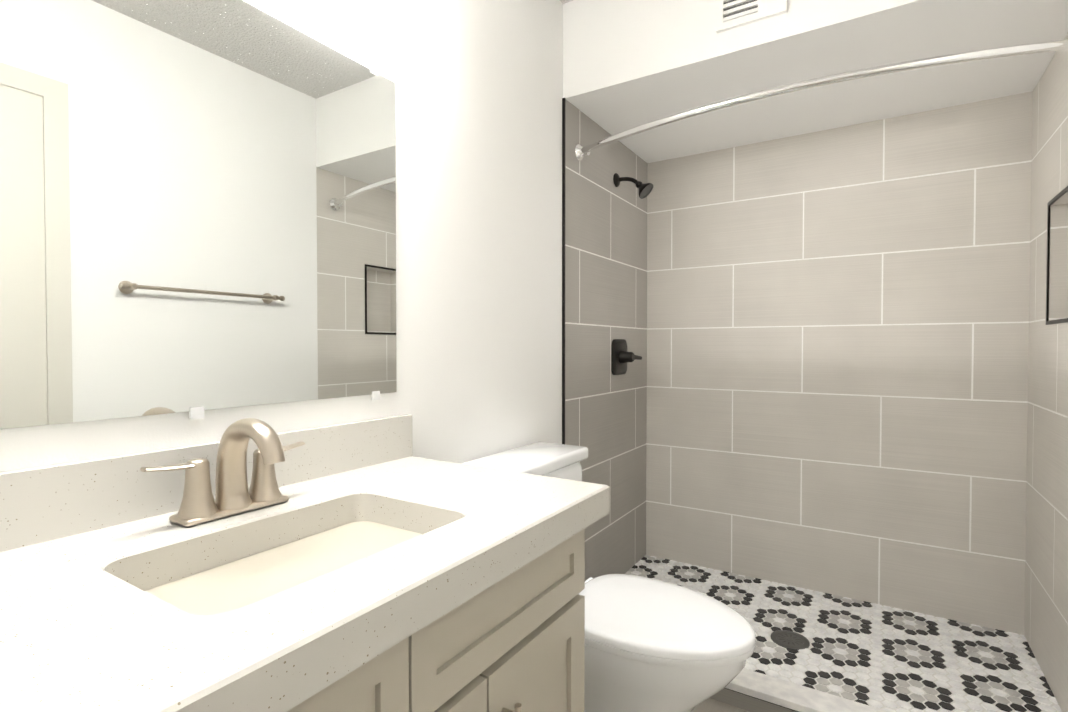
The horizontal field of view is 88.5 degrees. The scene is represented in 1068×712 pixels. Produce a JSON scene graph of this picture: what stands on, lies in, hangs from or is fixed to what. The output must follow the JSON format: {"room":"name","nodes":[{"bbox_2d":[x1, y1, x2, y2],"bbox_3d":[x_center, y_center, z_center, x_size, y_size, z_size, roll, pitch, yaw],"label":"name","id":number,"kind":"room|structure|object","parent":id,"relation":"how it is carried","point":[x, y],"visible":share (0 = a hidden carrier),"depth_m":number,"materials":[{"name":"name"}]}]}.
{"room":"bathroom","nodes":[
{"label":"bathroom","id":0,"kind":"room"},
{"bbox_2d":[0,0,562,471],"bbox_3d":[-0.452,-0.092,1.333,0.120,2.470,3.907,1,1,32],"label":"wall","id":1,"kind":"structure","parent":0,"point":[478,222],"depth_m":1.59,"materials":[{"name":"white paint"}]},
{"bbox_2d":[0,0,396,428],"bbox_3d":[-0.730,-0.285,0.772,0.005,0.772,1.427,1,1,32],"label":"mirror","id":2,"kind":"object","parent":1,"relation":"attached to","point":[197,203],"visible":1,"depth_m":0.96,"materials":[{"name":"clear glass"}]},
{"bbox_2d":[189,63,379,418],"bbox_3d":[-0.613,-0.288,0.954,0.007,0.800,0.882,1,1,32],"label":"clips","id":3,"kind":"object","parent":1,"relation":"attached to","point":[196,412],"visible":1,"depth_m":0.98,"materials":[{"name":"white"}]},
{"bbox_2d":[562,98,565,443],"bbox_3d":[0.114,0.074,2.108,0.011,2.112,0.006,1,1,32],"label":"trim","id":4,"kind":"structure","parent":1,"relation":"attached to","point":[563,269],"depth_m":2.10,"materials":[{"name":"black metal"}]},
{"bbox_2d":[565,100,646,580],"bbox_3d":[0.348,0.067,2.481,0.008,2.112,0.876,1,1,32],"label":"wall tiles","id":5,"kind":"structure","parent":1,"relation":"attached to","point":[605,289],"depth_m":2.43,"materials":[{"name":"grey tile"}]},
{"bbox_2d":[611,339,641,374],"bbox_3d":[0.430,0.005,2.533,0.074,0.164,0.188,1,1,32],"label":"shower valve","id":6,"kind":"object","parent":5,"relation":"attached to","point":[621,357],"visible":1,"depth_m":2.50,"materials":[{"name":"black metal"}]},
{"bbox_2d":[613,173,652,198],"bbox_3d":[0.447,-0.766,2.453,0.174,0.132,0.078,1,1,32],"label":"shower head","id":7,"kind":"object","parent":5,"relation":"attached to","point":[644,190],"visible":1,"depth_m":2.44},
{"bbox_2d":[560,0,572,3],"bbox_3d":[0.233,-1.369,0.878,1.742,0.100,3.907,1,1,32],"label":"ceiling","id":8,"kind":"structure","parent":0,"point":[564,1],"depth_m":2.07,"materials":[{"name":"white paint"}]},
{"bbox_2d":[692,698,749,711],"bbox_3d":[0.233,1.200,0.922,1.742,0.100,3.907,1,1,32],"label":"floor","id":9,"kind":"structure","parent":0,"point":[709,705],"depth_m":1.77,"materials":[{"name":"tile"}]},
{"bbox_2d":[0,414,608,711],"bbox_3d":[-0.358,0.656,0.837,0.579,0.991,1.026,1,1,32],"label":"bathroom vanity","id":10,"kind":"object","parent":9,"relation":"on","point":[372,565],"visible":0.98,"depth_m":0.78,"materials":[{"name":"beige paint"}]},
{"bbox_2d":[140,418,304,526],"bbox_3d":[-0.469,0.184,0.904,0.165,0.162,0.268,1,1,32],"label":"faucet","id":11,"kind":"object","parent":10,"relation":"on","point":[233,496],"visible":1,"depth_m":0.90,"materials":[{"name":"silver metal"}]},
{"bbox_2d":[463,442,755,711],"bbox_3d":[0.224,0.723,1.564,0.766,0.831,0.430,1,1,32],"label":"toilet","id":12,"kind":"object","parent":9,"relation":"on","point":[653,645],"visible":0.58,"depth_m":1.39,"materials":[{"name":"white ceramic"}]},
{"bbox_2d":[625,555,1061,711],"bbox_3d":[0.973,1.090,2.089,1.502,0.081,0.900,1,1,32],"label":"shower floor","id":13,"kind":"structure","parent":9,"relation":"on","point":[856,655],"depth_m":1.91,"materials":[{"name":"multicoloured tile"}]},
{"bbox_2d":[771,630,809,649],"bbox_3d":[0.950,1.054,2.036,0.132,0.005,0.132,1,1,32],"label":"floor drain","id":14,"kind":"object","parent":13,"relation":"in","point":[788,639],"visible":1,"depth_m":2.03,"materials":[{"name":"grey metal"}]},
{"bbox_2d":[563,0,1067,162],"bbox_3d":[0.980,-1.161,2.061,1.502,0.358,0.876,1,1,32],"label":"ceiling soffit","id":15,"kind":"structure","parent":0,"point":[628,64],"depth_m":1.92,"materials":[{"name":"white paint"}]},
{"bbox_2d":[716,0,787,32],"bbox_3d":[0.679,-1.157,1.718,0.210,0.214,0.024,1,1,32],"label":"air vent grille","id":16,"kind":"object","parent":15,"relation":"attached to","point":[731,14],"visible":1,"depth_m":1.73,"materials":[{"name":"white plastic"}]},
{"bbox_2d":[646,91,1032,634],"bbox_3d":[1.246,-0.112,2.500,1.742,2.470,0.120,1,1,32],"label":"wall","id":17,"kind":"structure","parent":0,"point":[837,354],"depth_m":2.35,"materials":[{"name":"tile"}]},
{"bbox_2d":[1024,33,1067,711],"bbox_3d":[1.665,-0.097,1.645,0.120,2.470,0.876,1,1,32],"label":"wall","id":18,"kind":"structure","parent":0,"point":[1046,600],"depth_m":1.80,"materials":[{"name":"tile"}]},
{"bbox_2d":[575,39,1067,161],"bbox_3d":[0.775,-0.804,1.736,1.493,0.068,0.195,1,1,32],"label":"rail","id":19,"kind":"object","parent":18,"relation":"attached to","point":[581,152],"visible":1,"depth_m":1.57,"materials":[{"name":"silver metal"}]},
{"bbox_2d":[1046,186,1067,324],"bbox_3d":[1.627,-0.303,1.696,0.006,0.404,0.294,1,1,32],"label":"trim","id":20,"kind":"structure","parent":18,"relation":"attached to","point":[1050,203],"depth_m":1.81,"materials":[{"name":"black metal"}]}
]}

